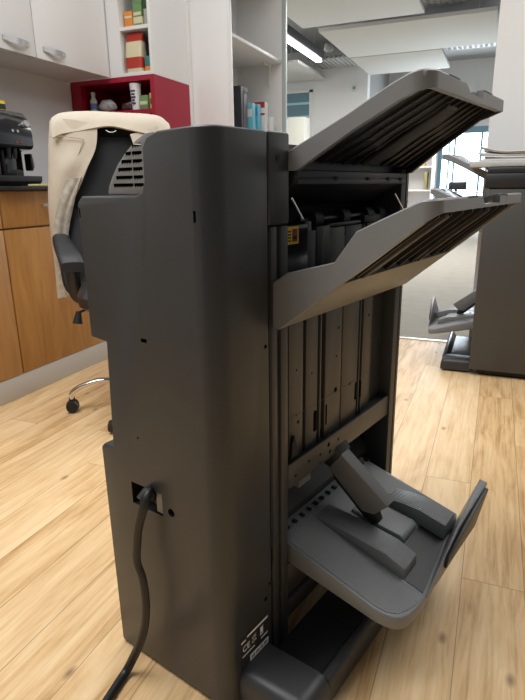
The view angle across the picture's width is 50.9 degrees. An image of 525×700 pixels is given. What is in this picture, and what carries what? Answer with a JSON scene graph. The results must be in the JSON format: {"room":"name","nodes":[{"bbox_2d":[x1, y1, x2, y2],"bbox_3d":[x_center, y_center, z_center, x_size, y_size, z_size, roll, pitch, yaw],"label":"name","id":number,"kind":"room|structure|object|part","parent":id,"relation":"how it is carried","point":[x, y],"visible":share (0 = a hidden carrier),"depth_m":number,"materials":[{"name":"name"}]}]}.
{"room":"back office","nodes":[
{"label":"back office","id":0,"kind":"room"},
{"bbox_2d":[0,0,110,190],"bbox_3d":[-2.151,-0.916,1.122,0.120,2.900,5.840,6,18,22],"label":"wall","id":1,"kind":"structure","parent":0,"point":[38,98],"depth_m":3.08,"materials":[{"name":"white paint"}]},
{"bbox_2d":[0,0,35,61],"bbox_3d":[-1.389,-1.719,2.211,0.330,0.850,0.875,6,18,22],"label":"upper cabinet","id":2,"kind":"object","parent":1,"relation":"attached to","point":[16,28],"visible":1,"depth_m":2.55,"materials":[{"name":"white laminate"}]},
{"bbox_3d":[-1.125,-1.423,2.545,0.031,0.033,0.160,6,18,22],"label":"handle","id":3,"kind":"part","parent":2,"relation":"part of","materials":[{"name":"silver metal"}]},
{"bbox_2d":[21,148,47,183],"bbox_3d":[-1.791,-0.669,1.919,0.006,0.208,3.395,6,18,22],"label":"trim","id":4,"kind":"structure","parent":1,"relation":"attached to","point":[40,156],"depth_m":3.13,"materials":[{"name":"white plastic"}]},
{"bbox_2d":[0,0,109,81],"bbox_3d":[-1.114,-1.911,2.852,0.330,0.850,0.564,6,18,22],"label":"upper cabinet","id":5,"kind":"object","parent":1,"relation":"attached to","point":[70,41],"visible":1,"depth_m":2.89,"materials":[{"name":"white laminate"}]},
{"bbox_3d":[-1.031,-1.488,2.763,0.031,0.033,0.155,6,18,22],"label":"handle","id":6,"kind":"part","parent":5,"relation":"part of","materials":[{"name":"silver metal"}]},
{"bbox_2d":[70,74,190,128],"bbox_3d":[-0.798,-1.333,3.440,0.584,0.597,0.398,6,18,22],"label":"shelf box","id":7,"kind":"object","parent":1,"relation":"attached to","point":[170,99],"visible":0.38,"depth_m":3.29,"materials":[{"name":"red laminate"}]},
{"bbox_2d":[90,92,97,110],"bbox_3d":[-1.014,-1.484,3.314,0.045,0.118,0.045,6,18,22],"label":"bottle","id":8,"kind":"object","parent":7,"relation":"on","point":[93,102],"visible":0.81,"depth_m":3.30,"materials":[{"name":"white plastic"}]},
{"bbox_3d":[-1.034,-1.358,3.535,0.072,0.597,0.398,6,18,22],"label":"panel","id":9,"kind":"part","parent":7,"relation":"part of","materials":[{"name":"red laminate"}]},
{"bbox_2d":[98,99,116,111],"bbox_3d":[-0.922,-1.459,3.299,0.119,0.073,0.086,6,18,22],"label":"plastic bag","id":10,"kind":"object","parent":7,"relation":"on","point":[109,105],"visible":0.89,"depth_m":3.27,"materials":[{"name":"grey plastic"}]},
{"bbox_3d":[-0.780,-1.605,3.351,0.486,0.026,0.398,6,18,22],"label":"panel","id":11,"kind":"part","parent":7,"relation":"part of","materials":[{"name":"red laminate"}]},
{"bbox_2d":[122,101,132,109],"bbox_3d":[-0.792,-1.458,3.312,0.111,0.062,0.100,6,18,22],"label":"plastic bag","id":12,"kind":"object","parent":7,"relation":"on","point":[128,105],"visible":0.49,"depth_m":3.27,"materials":[{"name":"red"}]},
{"bbox_3d":[-0.779,-1.436,3.397,0.486,0.026,0.382,6,18,22],"label":"shelf","id":13,"kind":"part","parent":7,"relation":"part of","materials":[{"name":"red laminate"}]},
{"bbox_3d":[-0.703,-1.383,3.603,0.486,0.545,0.012,6,18,22],"label":"panel","id":14,"kind":"part","parent":7,"relation":"part of","materials":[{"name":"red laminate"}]},
{"bbox_2d":[129,83,140,109],"bbox_3d":[-0.731,-1.462,3.188,0.068,0.140,0.068,6,18,22],"label":"paper cup","id":15,"kind":"object","parent":7,"relation":"on","point":[135,88],"visible":0.93,"depth_m":3.16,"materials":[{"name":"white paper"}]},
{"bbox_2d":[130,90,135,103],"bbox_3d":[-0.742,-1.452,3.165,0.028,0.074,0.008,6,18,22],"label":"print","id":16,"kind":"object","parent":15,"relation":"attached to","point":[133,92],"depth_m":3.16,"materials":[{"name":"blue paper"}]},
{"bbox_2d":[139,95,149,108],"bbox_3d":[-0.670,-1.431,3.196,0.057,0.075,0.066,6,18,22],"label":"box","id":17,"kind":"object","parent":7,"relation":"on","point":[144,100],"visible":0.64,"depth_m":3.17,"materials":[{"name":"green cardboard"}]},
{"bbox_2d":[105,0,188,84],"bbox_3d":[-0.669,-1.977,3.192,0.287,0.772,0.398,6,18,22],"label":"wall shelf","id":18,"kind":"object","parent":7,"relation":"on","point":[165,33],"visible":0.74,"depth_m":3.13,"materials":[{"name":"white laminate"}]},
{"bbox_3d":[-0.764,-1.986,3.230,0.082,0.772,0.398,6,18,22],"label":"panel","id":19,"kind":"part","parent":18,"relation":"part of","materials":[{"name":"white laminate"}]},
{"bbox_2d":[124,11,133,26],"bbox_3d":[-0.740,-1.856,3.113,0.055,0.085,0.061,6,18,22],"label":"box","id":20,"kind":"object","parent":18,"relation":"on","point":[128,16],"visible":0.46,"depth_m":3.08,"materials":[{"name":"orange cardboard"}]},
{"bbox_3d":[-0.639,-1.834,3.218,0.187,0.018,0.382,6,18,22],"label":"shelf","id":21,"kind":"part","parent":18,"relation":"part of","materials":[{"name":"white laminate"}]},
{"bbox_2d":[126,32,146,72],"bbox_3d":[-0.716,-1.681,3.127,0.110,0.206,0.071,6,18,22],"label":"flour bag","id":22,"kind":"object","parent":18,"relation":"on","point":[135,43],"visible":0.88,"depth_m":3.10,"materials":[{"name":"beige paper"}]},
{"bbox_3d":[-0.635,-1.612,3.287,0.187,0.018,0.398,6,18,22],"label":"panel","id":23,"kind":"part","parent":18,"relation":"part of","materials":[{"name":"white laminate"}]},
{"bbox_2d":[133,16,143,24],"bbox_3d":[-0.680,-1.832,3.091,0.060,0.050,0.066,6,18,22],"label":"box","id":24,"kind":"object","parent":18,"relation":"on","point":[139,20],"visible":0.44,"depth_m":3.06,"materials":[{"name":"beige cardboard"}]},
{"bbox_2d":[132,3,143,16],"bbox_3d":[-0.682,-1.888,3.076,0.057,0.065,0.066,6,18,22],"label":"carton","id":25,"kind":"object","parent":24,"relation":"on","point":[138,10],"visible":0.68,"depth_m":3.05,"materials":[{"name":"green cardboard"}]},
{"bbox_2d":[132,0,142,3],"bbox_3d":[-0.681,-1.967,3.052,0.060,0.100,0.066,6,18,22],"label":"carton","id":26,"kind":"object","parent":25,"relation":"on","point":[133,1],"visible":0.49,"depth_m":3.04,"materials":[{"name":"green cardboard"}]},
{"bbox_2d":[143,8,147,23],"bbox_3d":[-0.626,-1.844,3.068,0.039,0.085,0.060,6,18,22],"label":"box","id":27,"kind":"object","parent":18,"relation":"on","point":[145,10],"visible":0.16,"depth_m":3.04,"materials":[{"name":"grey cardboard"}]},
{"bbox_3d":[-0.545,-1.964,3.143,0.018,0.772,0.398,6,18,22],"label":"panel","id":28,"kind":"part","parent":18,"relation":"part of","materials":[{"name":"white laminate"}]},
{"bbox_3d":[-0.632,-1.593,3.135,0.042,0.030,0.060,6,18,22],"label":"box","id":29,"kind":"object","parent":18,"relation":"on","visible":0},
{"bbox_2d":[144,55,149,65],"bbox_3d":[-0.633,-1.632,3.123,0.040,0.052,0.060,6,18,22],"label":"box","id":30,"kind":"object","parent":29,"relation":"on","point":[147,58],"visible":0.3,"depth_m":3.10,"materials":[{"name":"teal cardboard"}]},
{"bbox_3d":[-0.540,-1.307,3.338,0.026,0.597,0.398,6,18,22],"label":"panel","id":31,"kind":"part","parent":7,"relation":"part of","materials":[{"name":"red laminate"}]},
{"bbox_2d":[0,338,524,699],"bbox_3d":[-0.502,0.679,0.817,7.000,0.030,5.705,6,18,22],"label":"floor","id":32,"kind":"structure","parent":0,"point":[61,630],"depth_m":1.34,"materials":[{"name":"brown wood"}]},
{"bbox_2d":[0,341,107,405],"bbox_3d":[-1.050,0.133,2.465,0.068,0.099,3.098,6,18,22],"label":"kickboard","id":33,"kind":"object","parent":32,"relation":"on","point":[16,387],"visible":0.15,"depth_m":2.54,"materials":[{"name":"grey"}]},
{"bbox_2d":[0,215,22,381],"bbox_3d":[-1.417,-0.213,2.130,0.626,0.762,0.589,6,18,22],"label":"base cabinet","id":34,"kind":"object","parent":33,"relation":"on","point":[10,357],"visible":1,"depth_m":2.29,"materials":[{"name":"brown wood"}]},
{"bbox_2d":[0,190,102,372],"bbox_3d":[-1.192,-0.370,2.654,0.626,0.762,0.587,6,18,22],"label":"base cabinet","id":35,"kind":"object","parent":33,"relation":"on","point":[47,332],"visible":0.46,"depth_m":2.41,"materials":[{"name":"brown wood"}]},
{"bbox_2d":[0,186,47,189],"bbox_3d":[-1.287,-0.679,2.324,0.622,0.015,3.100,6,18,22],"label":"countertop","id":36,"kind":"structure","parent":35,"relation":"on","point":[1,187],"depth_m":2.26,"materials":[{"name":"black"}]},
{"bbox_2d":[0,109,41,185],"bbox_3d":[-1.251,-0.886,2.419,0.374,0.322,0.382,6,18,22],"label":"coffee machine","id":37,"kind":"object","parent":36,"relation":"on","point":[16,137],"visible":0.98,"depth_m":2.43,"materials":[{"name":"black"}]},
{"bbox_2d":[0,100,5,109],"bbox_3d":[-1.272,-1.089,2.456,0.171,0.047,0.164,6,18,22],"label":"pack","id":38,"kind":"object","parent":37,"relation":"on","point":[2,103],"visible":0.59,"depth_m":2.48,"materials":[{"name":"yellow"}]},
{"bbox_3d":[-1.108,-0.859,2.404,0.024,0.044,0.024,6,18,22],"label":"spout","id":39,"kind":"part","parent":37,"relation":"part of","materials":[{"name":"black plastic"}]},
{"bbox_3d":[-1.095,-0.868,2.435,0.024,0.044,0.024,6,18,22],"label":"spout","id":40,"kind":"part","parent":37,"relation":"part of","materials":[{"name":"black plastic"}]},
{"bbox_2d":[0,175,41,185],"bbox_3d":[-1.144,-0.744,2.427,0.154,0.042,0.322,6,18,22],"label":"drip tray","id":41,"kind":"object","parent":37,"relation":"on","point":[5,180],"depth_m":2.43,"materials":[{"name":"black plastic"}]},
{"bbox_3d":[-1.054,-1.002,2.451,0.028,0.036,0.034,6,18,22],"label":"control knob","id":42,"kind":"part","parent":37,"relation":"part of","materials":[{"name":"silver metal"}]},
{"bbox_2d":[28,184,47,185],"bbox_3d":[-0.984,-0.728,2.433,0.060,0.008,0.090,6,18,22],"label":"cloth","id":43,"kind":"object","parent":36,"relation":"on","point":[28,184],"visible":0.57,"depth_m":2.40,"materials":[{"name":"yellow fabric"}]},
{"bbox_3d":[-0.941,-0.637,2.466,0.018,0.144,0.583,6,18,22],"label":"drawer","id":44,"kind":"part","parent":35,"relation":"part of","materials":[{"name":"brown wood"}]},
{"bbox_2d":[52,127,137,432],"bbox_3d":[-0.522,-0.303,2.124,0.564,1.114,0.594,-5,17,-14],"label":"office chair","id":45,"kind":"object","parent":32,"relation":"on","point":[111,148],"visible":0.27,"depth_m":2.18,"materials":[{"name":"black plastic"}]},
{"bbox_3d":[-0.749,-0.370,2.091,0.083,0.126,0.233,-11,19,-32],"label":"armrest","id":46,"kind":"part","parent":45,"relation":"part of","materials":[{"name":"grey plastic"}]},
{"bbox_3d":[-0.696,-0.121,2.070,0.037,0.049,0.038,-5,17,-14],"label":"lever knob","id":47,"kind":"part","parent":45,"relation":"part of","materials":[{"name":"black plastic"}]},
{"bbox_3d":[-0.483,-0.232,2.104,0.408,0.080,0.500,-5,17,-14],"label":"seat","id":48,"kind":"part","parent":45,"relation":"part of","materials":[{"name":"black plastic"}]},
{"bbox_3d":[-0.657,0.149,2.230,0.245,0.078,0.027,-4,17,-11],"label":"leg","id":49,"kind":"part","parent":45,"relation":"part of","materials":[{"name":"silver metal"}]},
{"bbox_3d":[-0.592,-0.599,2.250,0.404,0.615,0.164,-5,17,-14],"label":"backrest","id":50,"kind":"part","parent":45,"relation":"part of","materials":[{"name":"grey fabric"}]},
{"bbox_2d":[75,137,132,205],"bbox_3d":[-0.593,-0.715,2.212,0.330,0.260,0.074,-5,17,-14],"label":"backrest","id":51,"kind":"object","parent":45,"relation":"on","point":[109,151],"depth_m":2.18,"materials":[{"name":"black plastic"}]},
{"bbox_2d":[48,111,169,297],"bbox_3d":[-0.612,-0.592,2.276,0.524,0.728,0.212,-5,17,-14],"label":"coat","id":52,"kind":"object","parent":45,"relation":"on","point":[72,139],"visible":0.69,"depth_m":2.12,"materials":[{"name":"beige fabric"}]},
{"bbox_3d":[-0.751,-0.562,2.247,0.235,0.692,0.204,-5,17,-14],"label":"panel","id":53,"kind":"part","parent":52,"relation":"part of","materials":[{"name":"beige fabric"}]},
{"bbox_3d":[-0.416,-0.692,2.277,0.106,0.457,0.242,7,18,25],"label":"panel","id":54,"kind":"part","parent":52,"relation":"part of","materials":[{"name":"beige fabric"}]},
{"bbox_2d":[78,68,521,699],"bbox_3d":[0.114,0.058,1.050,0.528,1.013,0.638,11,20,35],"label":"printer","id":55,"kind":"object","parent":32,"relation":"on","point":[244,286],"visible":1,"depth_m":0.91,"materials":[{"name":"grey plastic"}]},
{"bbox_2d":[102,486,156,699],"bbox_3d":[-0.248,0.425,0.920,0.072,0.386,0.199,11,20,35],"label":"power cord","id":56,"kind":"object","parent":55,"relation":"hanging from","point":[147,493],"visible":1,"depth_m":0.94,"materials":[{"name":"black plastic"}]},
{"bbox_3d":[-0.156,-0.275,0.823,0.104,0.082,0.112,11,20,35],"label":"vent panel","id":57,"kind":"part","parent":55,"relation":"part of","materials":[{"name":"grey plastic"}]},
{"bbox_3d":[-0.163,0.252,0.930,0.016,0.038,0.026,11,20,35],"label":"inlet plate","id":58,"kind":"part","parent":55,"relation":"part of","materials":[{"name":"grey"}]},
{"bbox_2d":[241,615,268,660],"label":"print","id":59,"kind":"object","parent":55,"relation":"on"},
{"bbox_3d":[0.013,0.191,0.956,0.044,0.794,0.047,11,20,35],"label":"post","id":60,"kind":"part","parent":55,"relation":"part of","materials":[{"name":"grey metal"}]},
{"bbox_2d":[288,231,296,241],"bbox_3d":[0.047,-0.180,0.871,0.001,0.017,0.024,11,20,35],"label":"print","id":61,"kind":"object","parent":55,"relation":"on","point":[292,235],"depth_m":0.87,"materials":[{"name":"yellow paper"}]},
{"bbox_3d":[0.054,-0.220,0.856,0.029,0.035,0.004,-16,22,-42],"label":"stay rod","id":62,"kind":"part","parent":55,"relation":"part of","materials":[{"name":"silver metal"}]},
{"bbox_3d":[0.148,0.410,1.220,0.035,0.118,0.416,11,20,35],"label":"panel","id":63,"kind":"part","parent":55,"relation":"part of","materials":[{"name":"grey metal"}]},
{"bbox_3d":[0.117,0.265,1.201,0.040,0.068,0.412,11,20,35],"label":"throat plate","id":64,"kind":"part","parent":55,"relation":"part of","materials":[{"name":"grey metal"}]},
{"bbox_3d":[0.143,-0.039,1.087,0.038,0.402,0.416,11,20,35],"label":"ribbed exit panel","id":65,"kind":"part","parent":55,"relation":"part of","materials":[{"name":"grey metal"}]},
{"bbox_3d":[0.152,0.174,1.145,0.044,0.047,0.415,11,20,35],"label":"cross rail","id":66,"kind":"part","parent":55,"relation":"part of","materials":[{"name":"grey metal"}]},
{"bbox_2d":[289,144,399,172],"bbox_3d":[0.162,-0.347,1.014,0.014,0.036,0.445,11,20,35],"label":"tray","id":67,"kind":"object","parent":55,"relation":"on","point":[313,165],"depth_m":1.00,"materials":[{"name":"black plastic"}]},
{"bbox_3d":[0.193,0.252,1.116,0.147,0.139,0.034,11,20,35],"label":"pusher arm","id":68,"kind":"part","parent":55,"relation":"part of","materials":[{"name":"grey plastic"}]},
{"bbox_3d":[0.283,0.039,1.301,0.062,0.883,0.042,11,20,35],"label":"post","id":69,"kind":"part","parent":55,"relation":"part of","materials":[{"name":"grey metal"}]},
{"bbox_2d":[288,457,487,628],"bbox_3d":[0.251,0.361,1.126,0.377,0.133,0.419,6,18,22],"label":"tray","id":70,"kind":"object","parent":55,"relation":"on","point":[385,557],"depth_m":1.07,"materials":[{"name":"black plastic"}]},
{"bbox_2d":[288,68,503,172],"bbox_3d":[0.240,-0.370,0.934,0.301,0.129,0.491,6,18,22],"label":"tray","id":71,"kind":"object","parent":55,"relation":"on","point":[398,129],"depth_m":0.86,"materials":[{"name":"black plastic"}]},
{"bbox_2d":[273,193,521,329],"bbox_3d":[0.304,-0.142,0.871,0.554,0.197,0.231,-9,18,-27],"label":"tray","id":72,"kind":"object","parent":55,"relation":"on","point":[343,252],"depth_m":0.88,"materials":[{"name":"black plastic"}]},
{"bbox_3d":[0.286,-0.311,1.156,0.004,0.036,0.040,14,22,41],"label":"stay rod","id":73,"kind":"part","parent":55,"relation":"part of","materials":[{"name":"silver metal"}]},
{"bbox_2d":[400,336,446,341],"bbox_3d":[0.586,-0.084,3.352,7.000,0.034,0.029,6,18,22],"label":"trim","id":74,"kind":"structure","parent":32,"relation":"on","point":[400,336],"depth_m":3.20,"materials":[{"name":"silver metal"}]},
{"bbox_2d":[428,154,524,376],"bbox_3d":[1.281,-0.432,2.661,0.920,1.013,0.650,6,18,22],"label":"printer","id":75,"kind":"object","parent":32,"relation":"on","point":[496,345],"visible":0.8,"depth_m":2.48,"materials":[{"name":"grey plastic"}]},
{"bbox_2d":[428,296,474,333],"bbox_3d":[1.020,-0.177,2.919,0.296,0.133,0.380,6,18,22],"label":"tray","id":76,"kind":"object","parent":75,"relation":"on","point":[460,318],"depth_m":2.86,"materials":[{"name":"black plastic"}]},
{"bbox_2d":[430,188,481,232],"bbox_3d":[0.998,-0.711,2.775,0.258,0.197,0.498,6,18,22],"label":"tray","id":77,"kind":"object","parent":75,"relation":"on","point":[441,192],"depth_m":2.61,"materials":[{"name":"black plastic"}]},
{"bbox_3d":[1.070,-0.273,2.858,0.147,0.139,0.034,6,18,22],"label":"pusher arm","id":78,"kind":"part","parent":75,"relation":"part of","materials":[{"name":"grey plastic"}]},
{"bbox_2d":[442,154,487,178],"bbox_3d":[1.021,-0.908,2.728,0.224,0.129,0.456,6,18,22],"label":"tray","id":79,"kind":"object","parent":75,"relation":"on","point":[459,160],"depth_m":2.53,"materials":[{"name":"black plastic"}]},
{"bbox_3d":[1.278,-0.271,2.366,0.670,0.812,0.028,6,18,22],"label":"door","id":80,"kind":"part","parent":75,"relation":"part of","materials":[{"name":"grey plastic"}]},
{"bbox_2d":[470,160,524,169],"bbox_3d":[1.331,-0.829,2.456,0.745,0.024,0.495,6,18,22],"label":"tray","id":81,"kind":"object","parent":75,"relation":"on","point":[512,163],"visible":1,"depth_m":2.34,"materials":[{"name":"grey plastic"}]},
{"bbox_2d":[480,158,524,160],"bbox_3d":[1.133,-0.832,2.413,0.330,0.009,0.220,6,18,22],"label":"bundle","id":82,"kind":"object","parent":81,"relation":"on","point":[496,159],"visible":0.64,"depth_m":2.35,"materials":[{"name":"white paper"}]},
{"bbox_2d":[484,155,524,158],"bbox_3d":[1.143,-0.842,2.401,0.333,0.012,0.224,6,18,22],"label":"bundle","id":83,"kind":"object","parent":82,"relation":"on","point":[485,156],"visible":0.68,"depth_m":2.35,"materials":[{"name":"white paper"}]},
{"bbox_2d":[478,152,524,155],"bbox_3d":[1.125,-0.858,2.416,0.334,0.019,0.226,6,18,22],"label":"bundle","id":84,"kind":"object","parent":83,"relation":"on","point":[479,153],"visible":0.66,"depth_m":2.35,"materials":[{"name":"white paper"}]},
{"bbox_2d":[484,149,524,153],"bbox_3d":[1.144,-0.868,2.409,0.337,0.022,0.230,6,18,22],"label":"bundle","id":85,"kind":"object","parent":84,"relation":"on","point":[485,150],"visible":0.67,"depth_m":2.36,"materials":[{"name":"white paper"}]},
{"bbox_2d":[480,146,524,151],"bbox_3d":[1.125,-0.872,2.394,0.332,0.027,0.223,6,18,22],"label":"bundle","id":86,"kind":"object","parent":85,"relation":"on","point":[482,147],"visible":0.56,"depth_m":2.33,"materials":[{"name":"white paper"}]},
{"bbox_2d":[287,48,369,135],"bbox_3d":[-0.049,-3.948,10.802,4.200,3.200,0.200,6,18,22],"label":"wall","id":87,"kind":"structure","parent":0,"point":[333,96],"depth_m":9.92,"materials":[{"name":"white paint"}]},
{"bbox_2d":[287,88,312,136],"bbox_3d":[0.659,-4.366,10.243,0.560,0.860,0.030,6,18,22],"label":"window","id":88,"kind":"structure","parent":87,"relation":"in","point":[310,90],"depth_m":10.17,"materials":[{"name":"white"}]},
{"bbox_2d":[287,102,308,117],"bbox_3d":[0.658,-4.313,10.256,0.440,0.530,0.008,6,18,22],"label":"blind window","id":89,"kind":"structure","parent":88,"relation":"attached to","point":[299,103],"depth_m":10.19,"materials":[{"name":"blue"}]},
{"bbox_2d":[351,84,357,91],"bbox_3d":[1.622,-4.628,9.742,0.124,0.124,0.044,6,18,22],"label":"wall sensor","id":90,"kind":"object","parent":87,"relation":"attached to","point":[354,88],"visible":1,"depth_m":9.73,"materials":[{"name":"white plastic"}]},
{"bbox_2d":[370,73,388,97],"bbox_3d":[2.218,-4.018,10.937,0.120,3.200,1.800,6,18,22],"label":"wall","id":91,"kind":"structure","parent":0,"point":[378,82],"depth_m":10.41,"materials":[{"name":"grey paint"}]},
{"bbox_2d":[287,0,500,60],"bbox_3d":[1.750,-4.763,7.641,9.700,0.100,8.600,6,18,22],"label":"ceiling","id":92,"kind":"structure","parent":0,"point":[320,40],"depth_m":8.59,"materials":[{"name":"grey paint"}]},
{"bbox_2d":[287,24,323,61],"bbox_3d":[0.329,-4.351,7.302,0.150,0.459,3.000,6,18,22],"label":"tube light","id":93,"kind":"object","parent":92,"relation":"hanging from","point":[295,39],"visible":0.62,"depth_m":7.84,"materials":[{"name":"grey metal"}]},
{"bbox_2d":[287,56,325,82],"bbox_3d":[0.113,-4.937,9.375,1.560,0.499,1.520,6,18,22],"label":"ceiling panel","id":94,"kind":"object","parent":92,"relation":"hanging from","point":[297,71],"visible":0.32,"depth_m":9.29,"materials":[{"name":"white"}]},
{"bbox_2d":[324,25,333,52],"bbox_3d":[0.958,-4.540,7.934,0.136,0.469,0.140,6,18,22],"label":"spotlight","id":95,"kind":"object","parent":92,"relation":"hanging from","point":[328,47],"visible":0.87,"depth_m":7.93,"materials":[{"name":"grey metal"}]},
{"bbox_2d":[308,48,357,69],"bbox_3d":[1.415,-4.982,9.186,1.100,0.339,0.800,6,18,22],"label":"ceiling vent","id":96,"kind":"object","parent":92,"relation":"in","point":[335,61],"visible":0.55,"depth_m":9.26,"materials":[{"name":"silver metal"}]},
{"bbox_2d":[287,0,424,27],"bbox_3d":[0.841,-3.847,5.636,1.430,0.499,1.570,6,18,22],"label":"ceiling panel","id":97,"kind":"object","parent":92,"relation":"hanging from","point":[305,13],"visible":0.93,"depth_m":6.01,"materials":[{"name":"white"}]},
{"bbox_2d":[350,13,449,74],"bbox_3d":[2.181,-4.728,8.567,1.320,0.499,1.410,6,18,22],"label":"ceiling panel","id":98,"kind":"object","parent":92,"relation":"hanging from","point":[433,58],"visible":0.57,"depth_m":8.53,"materials":[{"name":"white"}]},
{"bbox_3d":[2.183,-4.510,8.631,1.320,0.045,1.410,6,18,22],"label":"panel","id":99,"kind":"part","parent":98,"relation":"part of","materials":[{"name":"white"}]},
{"bbox_2d":[319,0,497,57],"bbox_3d":[1.935,-4.285,7.073,2.050,0.499,1.560,6,18,22],"label":"ceiling panel","id":100,"kind":"object","parent":92,"relation":"hanging from","point":[478,26],"visible":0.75,"depth_m":6.93,"materials":[{"name":"white"}]},
{"bbox_2d":[422,0,481,7],"bbox_3d":[2.058,-4.020,5.885,0.703,0.339,0.928,6,18,22],"label":"ceiling vent","id":101,"kind":"object","parent":92,"relation":"in","point":[427,3],"visible":1,"depth_m":6.29,"materials":[{"name":"silver metal"}]},
{"bbox_2d":[446,11,498,50],"bbox_3d":[3.037,-4.632,7.919,0.800,0.339,1.003,6,18,22],"label":"ceiling vent","id":102,"kind":"object","parent":92,"relation":"in","point":[490,44],"visible":0.16,"depth_m":8.33,"materials":[{"name":"silver metal"}]},
{"bbox_2d":[400,231,478,339],"bbox_3d":[1.570,-1.476,8.042,9.700,0.032,9.772,6,18,22],"label":"floor","id":103,"kind":"structure","parent":0,"point":[450,278],"depth_m":4.75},
{"bbox_2d":[185,0,286,132],"bbox_3d":[-0.190,-1.603,3.896,0.407,2.597,1.011,6,18,22],"label":"bookcase","id":104,"kind":"object","parent":103,"relation":"on","point":[230,43],"visible":0.35,"depth_m":3.55,"materials":[{"name":"white laminate"}]},
{"bbox_3d":[-0.457,-1.484,3.501,0.032,2.597,0.044,6,18,22],"label":"corner post","id":105,"kind":"part","parent":104,"relation":"part of","materials":[{"name":"white paint"}]},
{"bbox_3d":[-0.368,-1.485,3.502,0.365,2.597,0.025,6,18,22],"label":"panel","id":106,"kind":"part","parent":104,"relation":"part of","materials":[{"name":"white laminate"}]},
{"bbox_3d":[-0.364,-1.628,3.988,0.012,2.597,0.965,6,18,22],"label":"panel","id":107,"kind":"part","parent":104,"relation":"part of","materials":[{"name":"white laminate"}]},
{"bbox_2d":[233,86,243,127],"bbox_3d":[-0.218,-1.661,3.814,0.170,0.290,0.035,6,18,22],"label":"book","id":108,"kind":"object","parent":104,"relation":"on","point":[237,90],"visible":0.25,"depth_m":3.77,"materials":[{"name":"black"}]},
{"bbox_2d":[243,94,247,127],"bbox_3d":[-0.187,-1.664,3.893,0.150,0.250,0.061,6,18,22],"label":"book","id":109,"kind":"object","parent":104,"relation":"on","point":[245,119],"visible":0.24,"depth_m":3.85,"materials":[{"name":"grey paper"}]},
{"bbox_2d":[243,86,247,93],"bbox_3d":[-0.158,-1.822,3.879,0.123,0.056,0.082,6,18,22],"label":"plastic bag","id":110,"kind":"object","parent":109,"relation":"on","point":[245,90],"visible":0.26,"depth_m":3.85,"materials":[{"name":"grey plastic"}]},
{"bbox_2d":[247,103,255,128],"bbox_3d":[-0.129,-1.658,3.957,0.150,0.200,0.056,6,18,22],"label":"book","id":111,"kind":"object","parent":104,"relation":"on","point":[251,116],"visible":0.26,"depth_m":3.91,"materials":[{"name":"teal paper"}]},
{"bbox_3d":[-0.198,-2.050,3.788,0.363,0.020,0.910,6,18,22],"label":"shelf","id":112,"kind":"part","parent":104,"relation":"part of","materials":[{"name":"white laminate"}]},
{"bbox_2d":[255,104,260,129],"bbox_3d":[-0.087,-1.676,4.018,0.140,0.200,0.056,6,18,22],"label":"book","id":113,"kind":"object","parent":104,"relation":"on","point":[257,106],"visible":0.26,"depth_m":3.98,"materials":[{"name":"teal paper"}]},
{"bbox_3d":[-0.012,-1.734,4.333,0.365,2.597,0.030,6,18,22],"label":"panel","id":114,"kind":"part","parent":104,"relation":"part of","materials":[{"name":"white laminate"}]},
{"bbox_2d":[253,102,267,130],"bbox_3d":[-0.024,-1.708,4.080,0.115,0.225,0.051,6,18,22],"label":"book","id":115,"kind":"object","parent":104,"relation":"on","point":[264,105],"visible":0.4,"depth_m":4.04,"materials":[{"name":"white paper"}]},
{"bbox_2d":[268,117,273,130],"bbox_3d":[0.037,-1.681,4.152,0.090,0.130,0.041,6,18,22],"label":"book","id":116,"kind":"object","parent":104,"relation":"on","point":[270,119],"visible":0.27,"depth_m":4.12,"materials":[{"name":"white paper"}]},
{"bbox_2d":[287,117,309,144],"bbox_3d":[0.476,-2.829,9.219,0.550,1.928,0.300,6,18,22],"label":"storage cabinet","id":117,"kind":"object","parent":103,"relation":"on","point":[298,128],"visible":0.24,"depth_m":8.83,"materials":[{"name":"white laminate"}]},
{"bbox_2d":[407,154,435,206],"bbox_3d":[2.399,-2.423,8.600,0.480,1.447,0.350,6,18,22],"label":"bookcase","id":118,"kind":"object","parent":103,"relation":"on","point":[416,192],"visible":0.14,"depth_m":8.67,"materials":[{"name":"white laminate"}]},
{"bbox_2d":[424,172,428,189],"bbox_3d":[2.512,-2.596,8.460,0.040,0.259,0.220,6,18,22],"label":"folder","id":119,"kind":"object","parent":118,"relation":"on","point":[426,175],"visible":1,"depth_m":8.38,"materials":[{"name":"yellow"}]},
{"bbox_3d":[2.611,-2.401,8.516,0.020,1.447,0.350,6,18,22],"label":"panel","id":120,"kind":"part","parent":118,"relation":"part of","materials":[{"name":"white laminate"}]},
{"bbox_2d":[454,191,482,192],"bbox_3d":[3.408,-2.452,9.880,1.300,0.755,0.700,6,18,22],"label":"office desk","id":121,"kind":"object","parent":103,"relation":"on","point":[454,191],"visible":0.03,"depth_m":9.37,"materials":[{"name":"white laminate"}]},
{"bbox_2d":[448,182,466,190],"bbox_3d":[3.418,-2.864,9.662,0.300,0.157,0.040,6,18,22],"label":"monitor","id":122,"kind":"object","parent":121,"relation":"on","point":[455,186],"visible":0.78,"depth_m":9.64,"materials":[{"name":"black plastic"}]},
{"bbox_2d":[389,57,494,198],"bbox_3d":[3.939,-4.145,11.289,2.820,3.200,0.200,6,18,22],"label":"wall","id":123,"kind":"structure","parent":0,"point":[478,74],"depth_m":10.76,"materials":[{"name":"white paint"}]},
{"bbox_2d":[435,126,488,198],"bbox_3d":[4.242,-3.507,11.266,1.320,1.980,0.070,6,18,22],"label":"window","id":124,"kind":"structure","parent":123,"relation":"in","point":[467,145],"depth_m":11.24,"materials":[{"name":"blue"}]},
{"bbox_2d":[469,0,524,336],"bbox_3d":[2.010,-1.510,2.590,1.679,3.097,0.320,6,18,22],"label":"wall","id":125,"kind":"structure","parent":0,"point":[506,131],"depth_m":2.79,"materials":[{"name":"white paint"}]}
]}

